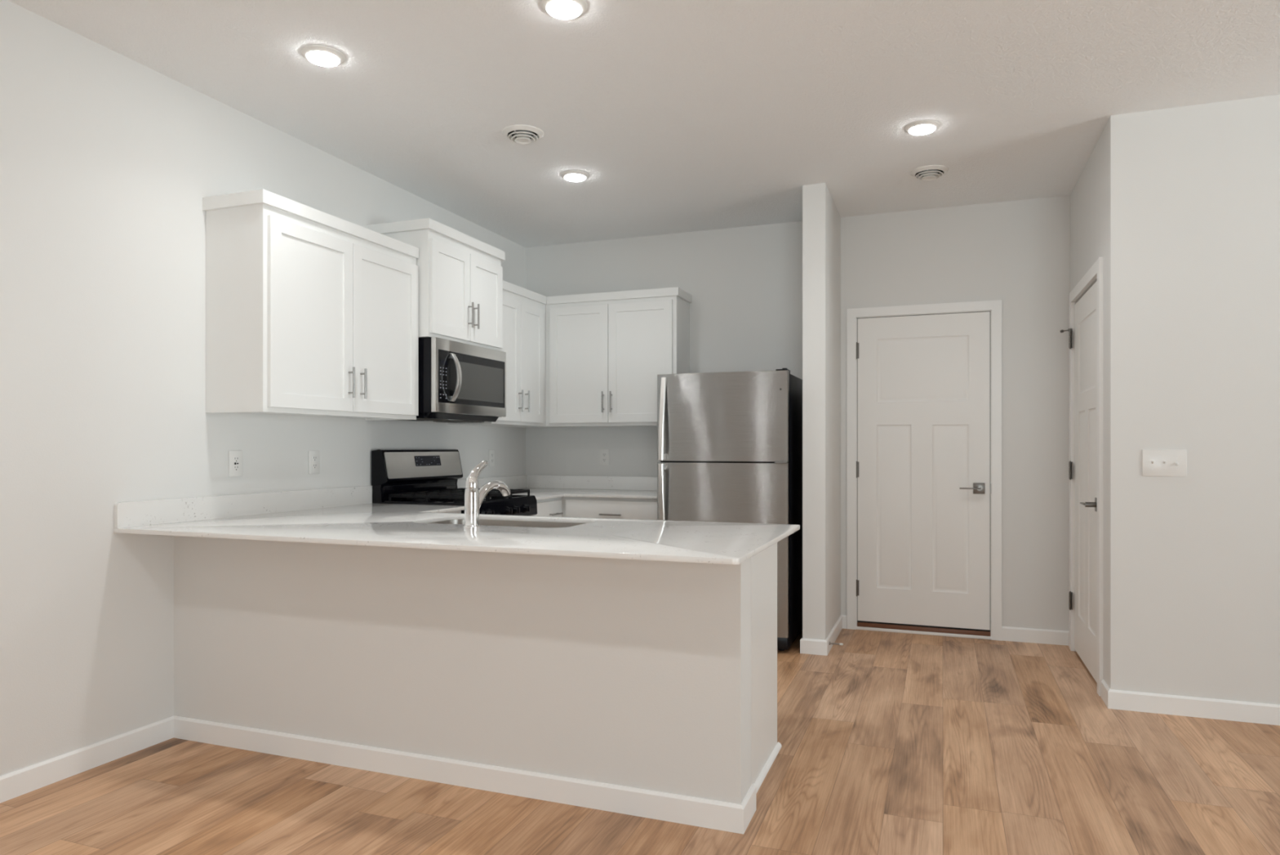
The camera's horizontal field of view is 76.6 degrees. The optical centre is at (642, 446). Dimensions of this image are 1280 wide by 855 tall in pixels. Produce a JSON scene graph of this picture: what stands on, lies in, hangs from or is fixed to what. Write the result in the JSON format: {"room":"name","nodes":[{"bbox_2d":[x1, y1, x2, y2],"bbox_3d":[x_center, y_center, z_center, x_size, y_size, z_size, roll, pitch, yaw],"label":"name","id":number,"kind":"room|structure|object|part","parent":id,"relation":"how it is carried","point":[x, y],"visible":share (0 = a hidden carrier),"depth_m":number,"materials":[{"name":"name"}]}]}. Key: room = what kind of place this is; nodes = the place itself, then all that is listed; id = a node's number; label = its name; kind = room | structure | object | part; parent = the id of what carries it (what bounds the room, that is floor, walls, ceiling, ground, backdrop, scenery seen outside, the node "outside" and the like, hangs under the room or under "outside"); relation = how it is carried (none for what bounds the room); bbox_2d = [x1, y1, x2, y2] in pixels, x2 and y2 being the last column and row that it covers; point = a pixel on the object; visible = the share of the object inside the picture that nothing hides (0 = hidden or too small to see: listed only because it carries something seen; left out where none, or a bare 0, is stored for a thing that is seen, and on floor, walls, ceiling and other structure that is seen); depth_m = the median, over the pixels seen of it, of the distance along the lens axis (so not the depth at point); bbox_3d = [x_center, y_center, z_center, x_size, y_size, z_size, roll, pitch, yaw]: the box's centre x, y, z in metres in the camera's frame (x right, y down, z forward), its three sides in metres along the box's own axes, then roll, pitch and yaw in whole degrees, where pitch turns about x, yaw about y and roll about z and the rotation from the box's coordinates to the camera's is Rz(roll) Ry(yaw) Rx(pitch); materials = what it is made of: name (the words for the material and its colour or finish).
{"room":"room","nodes":[
{"label":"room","id":0,"kind":"room"},
{"bbox_2d":[0,0,525,776],"bbox_3d":[-2.474,-0.167,2.360,0.130,2.801,8.860,0,0,20],"label":"wall","id":1,"kind":"structure","parent":0,"point":[108,161],"depth_m":3.19,"materials":[{"name":"white paint"}]},
{"bbox_2d":[0,715,173,803],"bbox_3d":[-2.947,1.189,0.878,0.012,0.088,5.492,0,0,20],"label":"baseboard","id":2,"kind":"structure","parent":1,"relation":"attached to","point":[15,784],"depth_m":3.07,"materials":[{"name":"white paint"}]},
{"bbox_2d":[228,450,242,476],"bbox_3d":[-1.884,0.076,3.752,0.009,0.120,0.077,0,0,20],"label":"outlet","id":3,"kind":"object","parent":1,"relation":"attached to","point":[235,457],"visible":1,"depth_m":3.75,"materials":[{"name":"white plastic"}]},
{"bbox_2d":[232,456,239,471],"bbox_3d":[-1.883,0.076,3.752,0.004,0.068,0.035,0,0,20],"label":"receptacle","id":4,"kind":"object","parent":3,"relation":"attached to","point":[235,459],"depth_m":3.75,"materials":[{"name":"white plastic"}]},
{"bbox_2d":[113,485,372,528],"bbox_3d":[-1.818,0.270,3.914,0.020,0.100,1.522,0,0,20],"label":"backsplash","id":5,"kind":"structure","parent":1,"relation":"attached to","point":[140,513],"depth_m":3.71,"materials":[{"name":"white stone"}]},
{"bbox_2d":[202,189,418,420],"bbox_3d":[-1.577,-0.628,4.035,0.386,0.952,1.099,0,0,20],"label":"upper cabinet","id":6,"kind":"object","parent":1,"relation":"attached to","point":[310,311],"visible":1,"depth_m":3.70,"materials":[{"name":"white paint"}]},
{"bbox_3d":[-1.526,-0.589,3.749,0.019,0.830,0.522,0,0,20],"label":"door","id":7,"kind":"part","parent":6,"relation":"part of","materials":[{"name":"white paint"}]},
{"bbox_3d":[-1.596,-1.076,4.042,0.346,0.056,1.099,0,0,20],"label":"crown moulding","id":8,"kind":"part","parent":6,"relation":"part of","materials":[{"name":"white paint"}]},
{"bbox_3d":[-1.420,-0.315,3.955,0.036,0.150,0.011,0,0,20],"label":"handle","id":9,"kind":"part","parent":6,"relation":"part of","materials":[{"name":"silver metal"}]},
{"bbox_3d":[-1.390,-0.315,4.036,0.036,0.150,0.011,0,0,20],"label":"handle","id":10,"kind":"part","parent":6,"relation":"part of","materials":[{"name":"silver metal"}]},
{"bbox_3d":[-1.342,-0.589,4.245,0.019,0.830,0.528,0,0,20],"label":"door","id":11,"kind":"part","parent":6,"relation":"part of","materials":[{"name":"white paint"}]},
{"bbox_2d":[308,450,319,473],"bbox_3d":[-1.711,0.079,4.221,0.008,0.120,0.077,0,0,20],"label":"outlet","id":12,"kind":"object","parent":1,"relation":"attached to","point":[313,455],"visible":1,"depth_m":4.21,"materials":[{"name":"white plastic"}]},
{"bbox_2d":[311,455,317,468],"bbox_3d":[-1.709,0.079,4.220,0.004,0.068,0.035,0,0,20],"label":"receptacle","id":13,"kind":"object","parent":12,"relation":"attached to","point":[314,458],"depth_m":4.22,"materials":[{"name":"white plastic"}]},
{"bbox_2d":[366,217,505,351],"bbox_3d":[-1.213,-0.937,4.915,0.458,0.649,0.828,0,0,20],"label":"upper cabinet","id":14,"kind":"object","parent":1,"relation":"attached to","point":[460,274],"visible":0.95,"depth_m":4.71,"materials":[{"name":"white paint"}]},
{"bbox_3d":[-1.230,-1.234,4.921,0.422,0.055,0.828,0,0,20],"label":"crown moulding","id":15,"kind":"part","parent":14,"relation":"part of","materials":[{"name":"white paint"}]},
{"bbox_3d":[-1.107,-0.896,4.672,0.019,0.524,0.382,0,0,20],"label":"door","id":16,"kind":"part","parent":14,"relation":"part of","materials":[{"name":"white paint"}]},
{"bbox_2d":[396,337,506,422],"bbox_3d":[-1.191,-0.383,4.913,0.501,0.455,0.772,0,0,20],"label":"microwave","id":17,"kind":"object","parent":14,"relation":"attached to","point":[459,382],"visible":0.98,"depth_m":4.73,"materials":[{"name":"silver metal"}]},
{"bbox_3d":[-1.137,-0.402,4.551,0.031,0.416,0.130,0,0,20],"label":"keypad panel","id":18,"kind":"part","parent":17,"relation":"part of","materials":[{"name":"silver metal"}]},
{"bbox_3d":[-1.118,-0.398,4.557,0.002,0.295,0.106,0,0,20],"label":"keypad glass","id":19,"kind":"part","parent":17,"relation":"part of","materials":[{"name":"black glass"}]},
{"bbox_3d":[-1.065,-0.398,4.617,0.060,0.274,0.038,0,0,20],"label":"handle","id":20,"kind":"part","parent":17,"relation":"part of","materials":[{"name":"silver metal"}]},
{"bbox_3d":[-0.991,-0.398,4.899,0.002,0.295,0.620,0,0,20],"label":"door glass","id":21,"kind":"part","parent":17,"relation":"part of","materials":[{"name":"black glass"}]},
{"bbox_3d":[-1.002,-0.402,4.914,0.031,0.416,0.639,0,0,20],"label":"door","id":22,"kind":"part","parent":17,"relation":"part of","materials":[{"name":"silver metal"}]},
{"bbox_3d":[-1.022,-0.786,4.823,0.036,0.150,0.011,0,0,20],"label":"handle","id":23,"kind":"part","parent":14,"relation":"part of","materials":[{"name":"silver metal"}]},
{"bbox_3d":[-1.000,-0.786,4.883,0.036,0.150,0.011,0,0,20],"label":"handle","id":24,"kind":"part","parent":14,"relation":"part of","materials":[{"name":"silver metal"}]},
{"bbox_3d":[-0.973,-0.896,5.032,0.019,0.524,0.380,0,0,20],"label":"door","id":25,"kind":"part","parent":14,"relation":"part of","materials":[{"name":"white paint"}]},
{"bbox_2d":[488,449,494,466],"bbox_3d":[-1.095,0.079,5.883,0.008,0.120,0.077,0,0,20],"label":"outlet","id":26,"kind":"object","parent":1,"relation":"attached to","point":[491,452],"visible":1,"depth_m":5.88,"materials":[{"name":"white plastic"}]},
{"bbox_2d":[490,453,493,462],"bbox_3d":[-1.093,0.079,5.882,0.004,0.068,0.035,0,0,20],"label":"receptacle","id":27,"kind":"object","parent":26,"relation":"attached to","point":[491,454],"depth_m":5.88,"materials":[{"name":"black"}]},
{"bbox_2d":[457,475,526,488],"bbox_3d":[-1.095,0.270,5.864,0.020,0.100,1.071,0,0,20],"label":"backsplash","id":28,"kind":"structure","parent":1,"relation":"attached to","point":[517,482],"depth_m":6.07,"materials":[{"name":"white stone"}]},
{"bbox_2d":[448,280,551,427],"bbox_3d":[-0.923,-0.628,5.802,0.386,0.952,1.064,0,0,20],"label":"upper cabinet","id":29,"kind":"object","parent":1,"relation":"attached to","point":[523,308],"visible":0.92,"depth_m":5.63,"materials":[{"name":"white paint"}]},
{"bbox_3d":[-0.906,-0.589,5.420,0.019,0.830,0.344,0,0,20],"label":"door","id":30,"kind":"part","parent":29,"relation":"part of","materials":[{"name":"white paint"}]},
{"bbox_3d":[-0.832,-0.317,5.542,0.036,0.150,0.011,0,0,20],"label":"handle","id":31,"kind":"part","parent":29,"relation":"part of","materials":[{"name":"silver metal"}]},
{"bbox_3d":[-0.843,-1.076,5.600,0.016,0.056,0.741,0,0,20],"label":"crown moulding","id":32,"kind":"part","parent":29,"relation":"part of","materials":[{"name":"white paint"}]},
{"bbox_3d":[-0.800,-0.317,5.628,0.036,0.150,0.011,0,0,20],"label":"handle","id":33,"kind":"part","parent":29,"relation":"part of","materials":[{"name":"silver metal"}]},
{"bbox_3d":[-0.786,-0.589,5.744,0.019,0.830,0.338,0,0,20],"label":"door","id":34,"kind":"part","parent":29,"relation":"part of","materials":[{"name":"white paint"}]},
{"bbox_2d":[173,535,751,804],"bbox_3d":[-0.816,0.786,3.097,2.468,0.894,0.150,0,0,20],"label":"wall","id":35,"kind":"structure","parent":0,"point":[631,673],"depth_m":2.93,"materials":[{"name":"white paint"}]},
{"bbox_2d":[173,715,755,834],"bbox_3d":[-0.808,1.189,3.100,2.480,0.088,0.186,0,0,20],"label":"baseboard","id":36,"kind":"structure","parent":35,"relation":"attached to","point":[653,804],"depth_m":2.91,"materials":[{"name":"white paint"}]},
{"bbox_2d":[0,628,1279,854],"bbox_3d":[2.088,1.274,0.670,9.860,0.080,8.860,0,0,20],"label":"floor","id":37,"kind":"structure","parent":0,"point":[892,743],"depth_m":2.89,"materials":[{"name":"brown wood"}]},
{"bbox_2d":[371,448,537,515],"bbox_3d":[-1.085,0.623,4.872,0.705,1.220,0.776,0,0,20],"label":"range","id":38,"kind":"object","parent":37,"relation":"on","point":[398,476],"visible":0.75,"depth_m":4.80,"materials":[{"name":"black metal"}]},
{"bbox_3d":[-1.356,0.247,4.972,0.012,0.050,0.730,0,0,20],"label":"vent trim","id":39,"kind":"part","parent":38,"relation":"part of","materials":[{"name":"black metal"}]},
{"bbox_3d":[-1.328,0.105,4.962,0.034,0.152,0.754,0,0,20],"label":"plate","id":40,"kind":"part","parent":38,"relation":"part of","materials":[{"name":"silver metal"}]},
{"bbox_2d":[373,488,530,506],"bbox_3d":[-1.113,0.298,4.882,0.625,0.061,0.776,0,0,20],"label":"cooktop","id":41,"kind":"object","parent":38,"relation":"in","point":[437,496],"depth_m":4.70,"materials":[{"name":"black metal"}]},
{"bbox_3d":[-0.881,0.376,4.505,0.040,0.054,0.054,0,0,20],"label":"knob","id":42,"kind":"part","parent":38,"relation":"part of","materials":[{"name":"black plastic"}]},
{"bbox_3d":[-0.856,0.376,4.571,0.040,0.054,0.054,0,0,20],"label":"knob","id":43,"kind":"part","parent":38,"relation":"part of","materials":[{"name":"black plastic"}]},
{"bbox_3d":[-0.826,0.368,4.775,0.053,0.122,0.772,0,0,20],"label":"control panel","id":44,"kind":"part","parent":38,"relation":"part of","materials":[{"name":"black metal"}]},
{"bbox_3d":[-0.786,0.376,4.761,0.040,0.054,0.054,0,0,20],"label":"knob","id":45,"kind":"part","parent":38,"relation":"part of","materials":[{"name":"black plastic"}]},
{"bbox_3d":[-0.754,0.376,4.846,0.040,0.054,0.054,0,0,20],"label":"knob","id":46,"kind":"part","parent":38,"relation":"part of","materials":[{"name":"black plastic"}]},
{"bbox_3d":[-0.710,0.376,4.965,0.040,0.054,0.054,0,0,20],"label":"knob","id":47,"kind":"part","parent":38,"relation":"part of","materials":[{"name":"black plastic"}]},
{"bbox_2d":[530,497,563,516],"bbox_3d":[-0.791,0.787,5.754,0.665,0.894,1.064,0,0,20],"label":"base cabinet","id":48,"kind":"object","parent":37,"relation":"on","point":[552,507],"visible":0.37,"depth_m":5.37,"materials":[{"name":"white paint"}]},
{"bbox_3d":[-0.581,0.448,5.417,0.036,0.012,0.150,0,0,20],"label":"handle","id":49,"kind":"part","parent":48,"relation":"part of","materials":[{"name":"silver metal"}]},
{"bbox_2d":[457,475,657,500],"bbox_3d":[-0.459,0.279,5.628,1.378,0.120,1.071,0,0,20],"label":"countertop","id":50,"kind":"structure","parent":48,"relation":"on","point":[542,486],"depth_m":6.04,"materials":[{"name":"white stone"}]},
{"bbox_2d":[561,496,657,519],"bbox_3d":[-0.104,0.787,5.712,0.762,0.894,0.665,0,0,20],"label":"base cabinet","id":51,"kind":"object","parent":37,"relation":"on","point":[578,507],"visible":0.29,"depth_m":5.44,"materials":[{"name":"white paint"}]},
{"bbox_3d":[-0.214,0.452,5.418,0.155,0.012,0.036,0,0,20],"label":"handle","id":52,"kind":"part","parent":51,"relation":"part of","materials":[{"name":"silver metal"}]},
{"bbox_2d":[445,510,782,793],"bbox_3d":[-0.605,0.787,3.687,2.452,0.894,1.102,0,0,20],"label":"base cabinet","id":53,"kind":"object","parent":37,"relation":"on","point":[765,747],"visible":0.11,"depth_m":3.06,"materials":[{"name":"white paint"}]},
{"bbox_2d":[113,485,799,564],"bbox_3d":[-0.644,0.279,3.479,2.524,0.120,1.522,0,0,20],"label":"countertop","id":54,"kind":"structure","parent":53,"relation":"on","point":[348,515],"depth_m":3.18,"materials":[{"name":"white stone"}]},
{"bbox_2d":[463,459,511,527],"bbox_3d":[-0.643,0.187,3.389,0.067,0.267,0.326,0,0,20],"label":"faucet","id":55,"kind":"object","parent":54,"relation":"on","point":[473,497],"visible":1,"depth_m":3.25,"materials":[{"name":"silver metal"}]},
{"bbox_3d":[-0.674,0.109,3.308,0.054,0.113,0.140,0,0,20],"label":"lever","id":56,"kind":"part","parent":55,"relation":"part of","materials":[{"name":"silver metal"}]},
{"bbox_3d":[-0.657,0.207,3.352,0.040,0.130,0.193,0,0,20],"label":"spout","id":57,"kind":"part","parent":55,"relation":"part of","materials":[{"name":"silver metal"}]},
{"bbox_2d":[429,519,583,527],"bbox_3d":[-0.595,0.442,3.512,0.793,0.207,0.452,0,0,20],"label":"sink","id":58,"kind":"object","parent":54,"relation":"in","point":[482,522],"visible":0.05,"depth_m":3.72,"materials":[{"name":"silver metal"}]},
{"bbox_3d":[0.439,0.787,3.043,0.016,0.894,0.619,0,0,20],"label":"panel","id":59,"kind":"part","parent":53,"relation":"part of","materials":[{"name":"white paint"}]},
{"bbox_3d":[0.460,1.225,3.054,0.016,0.018,0.609,0,0,20],"label":"shoe moulding","id":60,"kind":"part","parent":53,"relation":"part of","materials":[{"name":"white paint"}]},
{"bbox_2d":[657,368,802,650],"bbox_3d":[0.607,0.382,5.298,0.822,1.703,0.890,0,0,20],"label":"refrigerator","id":61,"kind":"object","parent":37,"relation":"on","point":[730,443],"visible":0.69,"depth_m":4.92,"materials":[{"name":"silver metal"}]},
{"bbox_3d":[0.123,0.358,5.039,0.034,0.510,0.068,0,0,20],"label":"handle","id":62,"kind":"part","parent":61,"relation":"part of","materials":[{"name":"silver metal"}]},
{"bbox_3d":[0.123,-0.178,5.039,0.034,0.514,0.068,0,0,20],"label":"handle","id":63,"kind":"part","parent":61,"relation":"part of","materials":[{"name":"silver metal"}]},
{"bbox_3d":[0.480,0.614,4.955,0.822,1.036,0.064,0,0,20],"label":"fresh food door","id":64,"kind":"part","parent":61,"relation":"part of","materials":[{"name":"silver metal"}]},
{"bbox_3d":[0.480,-0.185,4.955,0.822,0.542,0.065,0,0,20],"label":"freezer door","id":65,"kind":"part","parent":61,"relation":"part of","materials":[{"name":"silver metal"}]},
{"bbox_3d":[0.492,1.173,4.980,0.804,0.074,0.026,0,0,20],"label":"kick plate","id":66,"kind":"part","parent":61,"relation":"part of","materials":[{"name":"black plastic"}]},
{"bbox_2d":[8,0,1279,247],"bbox_3d":[2.088,-1.607,0.670,9.860,0.080,8.860,0,0,20],"label":"ceiling","id":67,"kind":"structure","parent":0,"point":[681,116],"depth_m":3.54,"materials":[{"name":"white paint"}]},
{"bbox_2d":[300,44,345,66],"bbox_3d":[-1.277,-1.556,3.239,0.166,0.022,0.166,0,0,20],"label":"recessed light","id":68,"kind":"object","parent":67,"relation":"in","point":[319,55],"visible":1,"depth_m":3.21,"materials":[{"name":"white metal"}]},
{"bbox_2d":[306,51,339,66],"bbox_3d":[-1.277,-1.554,3.239,0.123,0.016,0.123,0,0,20],"label":"diffuser","id":69,"kind":"object","parent":68,"relation":"attached to","point":[327,59],"depth_m":3.22,"materials":[{"name":"white plastic"}]},
{"bbox_2d":[502,124,543,143],"bbox_3d":[-0.596,-1.546,4.040,0.206,0.042,0.206,0,0,20],"label":"ceiling vent","id":70,"kind":"object","parent":67,"relation":"in","point":[520,134],"visible":1,"depth_m":4.00,"materials":[{"name":"white metal"}]},
{"bbox_2d":[540,0,587,19],"bbox_3d":[-0.279,-1.556,2.874,0.166,0.022,0.166,0,0,20],"label":"recessed light","id":71,"kind":"object","parent":67,"relation":"in","point":[559,9],"visible":1,"depth_m":2.86,"materials":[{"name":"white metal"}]},
{"bbox_2d":[560,169,589,182],"bbox_3d":[-0.389,-1.556,4.668,0.166,0.022,0.166,0,0,20],"label":"recessed light","id":72,"kind":"object","parent":67,"relation":"in","point":[575,175],"visible":1,"depth_m":4.63,"materials":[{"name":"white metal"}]},
{"bbox_2d":[564,173,586,182],"bbox_3d":[-0.389,-1.554,4.668,0.123,0.016,0.123,0,0,20],"label":"diffuser","id":73,"kind":"object","parent":72,"relation":"attached to","point":[571,177],"depth_m":4.65,"materials":[{"name":"white plastic"}]},
{"bbox_2d":[904,120,940,135],"bbox_3d":[1.367,-1.556,3.963,0.166,0.022,0.166,0,0,20],"label":"recessed light","id":74,"kind":"object","parent":67,"relation":"in","point":[920,127],"visible":1,"depth_m":3.93,"materials":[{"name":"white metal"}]},
{"bbox_2d":[908,124,935,135],"bbox_3d":[1.367,-1.554,3.963,0.123,0.016,0.123,0,0,20],"label":"diffuser","id":75,"kind":"object","parent":74,"relation":"attached to","point":[917,130],"depth_m":3.95,"materials":[{"name":"white plastic"}]},
{"bbox_2d":[910,164,948,180],"bbox_3d":[1.629,-1.546,4.602,0.206,0.042,0.206,0,0,20],"label":"ceiling vent","id":76,"kind":"object","parent":67,"relation":"in","point":[930,172],"visible":1,"depth_m":4.56,"materials":[{"name":"white metal"}]},
{"bbox_2d":[525,195,1070,631],"bbox_3d":[0.955,-0.167,5.745,3.949,2.801,0.130,0,0,20],"label":"wall","id":77,"kind":"structure","parent":0,"point":[744,284],"depth_m":5.40,"materials":[{"name":"white paint"}]},
{"bbox_2d":[526,475,657,490],"bbox_3d":[-0.267,0.270,6.117,1.358,0.100,0.020,0,0,20],"label":"backsplash","id":78,"kind":"structure","parent":77,"relation":"attached to","point":[566,482],"depth_m":6.15,"materials":[{"name":"white stone"}]},
{"bbox_2d":[600,448,608,465],"bbox_3d":[-0.288,0.078,6.132,0.077,0.120,0.008,0,0,20],"label":"outlet","id":79,"kind":"object","parent":77,"relation":"attached to","point":[604,453],"visible":1,"depth_m":6.13,"materials":[{"name":"white plastic"}]},
{"bbox_2d":[602,453,606,462],"bbox_3d":[-0.289,0.078,6.130,0.035,0.068,0.004,0,0,20],"label":"receptacle","id":80,"kind":"object","parent":79,"relation":"attached to","point":[604,455],"depth_m":6.13,"materials":[{"name":"white plastic"}]},
{"bbox_2d":[545,287,691,426],"bbox_3d":[-0.188,-0.628,5.904,1.029,0.952,0.364,0,0,20],"label":"upper cabinet","id":81,"kind":"object","parent":77,"relation":"attached to","point":[606,353],"visible":0.95,"depth_m":5.77,"materials":[{"name":"white paint"}]},
{"bbox_3d":[-0.464,-0.598,5.861,0.466,0.847,0.019,0,0,20],"label":"door","id":82,"kind":"part","parent":81,"relation":"part of","materials":[{"name":"white paint"}]},
{"bbox_3d":[-0.283,-0.321,5.765,0.012,0.150,0.036,0,0,20],"label":"handle","id":83,"kind":"part","parent":81,"relation":"part of","materials":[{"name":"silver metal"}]},
{"bbox_3d":[-0.224,-0.321,5.743,0.012,0.150,0.036,0,0,20],"label":"handle","id":84,"kind":"part","parent":81,"relation":"part of","materials":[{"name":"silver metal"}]},
{"bbox_3d":[-0.174,-1.076,5.920,1.013,0.056,0.324,0,0,20],"label":"crown moulding","id":85,"kind":"part","parent":81,"relation":"part of","materials":[{"name":"white paint"}]},
{"bbox_3d":[-0.018,-0.598,5.695,0.478,0.847,0.019,0,0,20],"label":"door","id":86,"kind":"part","parent":81,"relation":"part of","materials":[{"name":"white paint"}]},
{"bbox_2d":[846,299,1001,640],"bbox_3d":[1.855,0.148,5.376,0.963,2.172,0.191,0,0,20],"label":"door","id":87,"kind":"structure","parent":77,"relation":"in","point":[924,381],"depth_m":5.34,"materials":[{"name":"white paint"}]},
{"bbox_3d":[2.101,0.265,5.194,0.128,0.008,0.020,0,0,20],"label":"lever","id":88,"kind":"part","parent":87,"relation":"part of","materials":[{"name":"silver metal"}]},
{"bbox_3d":[2.169,0.266,5.224,0.070,0.070,0.009,0,0,20],"label":"handle","id":89,"kind":"part","parent":87,"relation":"part of","materials":[{"name":"silver metal"}]},
{"bbox_2d":[802,182,840,639],"bbox_3d":[1.155,-0.167,5.191,0.135,2.801,0.769,0,0,20],"label":"wall partition","id":90,"kind":"structure","parent":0,"point":[821,219],"depth_m":4.84,"materials":[{"name":"white paint"}]},
{"bbox_2d":[800,614,842,655],"bbox_3d":[1.153,1.189,5.185,0.160,0.088,0.782,0,0,20],"label":"baseboard","id":91,"kind":"structure","parent":90,"relation":"attached to","point":[807,646],"depth_m":4.83,"materials":[{"name":"white paint"}]},
{"bbox_2d":[828,641,843,644],"bbox_3d":[1.160,1.180,4.858,0.081,0.022,0.022,0,0,20],"label":"door stop","id":92,"kind":"object","parent":91,"relation":"attached to","point":[829,642],"visible":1,"depth_m":4.86,"materials":[{"name":"grey metal"}]},
{"bbox_2d":[1070,126,1105,680],"bbox_3d":[2.521,-0.167,4.474,0.130,2.801,1.164,0,0,20],"label":"wall","id":93,"kind":"structure","parent":0,"point":[1087,197],"depth_m":4.22,"materials":[{"name":"white paint"}]},
{"bbox_2d":[1060,257,1102,696],"bbox_3d":[2.482,0.147,4.473,0.199,2.174,1.013,0,0,20],"label":"door","id":94,"kind":"structure","parent":93,"relation":"in","point":[1085,331],"depth_m":4.44,"materials":[{"name":"white paint"}]},
{"bbox_3d":[2.330,0.296,4.154,0.009,0.070,0.070,0,0,20],"label":"handle","id":95,"kind":"part","parent":94,"relation":"part of","materials":[{"name":"silver metal"}]},
{"bbox_2d":[1105,94,1279,704],"bbox_3d":[5.007,-0.167,2.864,5.911,2.801,0.130,0,0,20],"label":"wall","id":96,"kind":"structure","parent":0,"point":[1193,192],"depth_m":3.72,"materials":[{"name":"white paint"}]},
{"bbox_2d":[841,614,1279,724],"bbox_3d":[4.490,1.189,3.669,7.178,0.088,1.306,0,0,20],"label":"baseboard","id":97,"kind":"structure","parent":96,"relation":"attached to","point":[1182,705],"depth_m":3.74,"materials":[{"name":"white paint"}]},
{"bbox_2d":[1142,449,1186,476],"bbox_3d":[2.413,0.074,3.744,0.178,0.124,0.020,0,0,20],"label":"light switch","id":98,"kind":"object","parent":96,"relation":"attached to","point":[1173,463],"visible":1,"depth_m":3.75,"materials":[{"name":"white plastic"}]}
]}

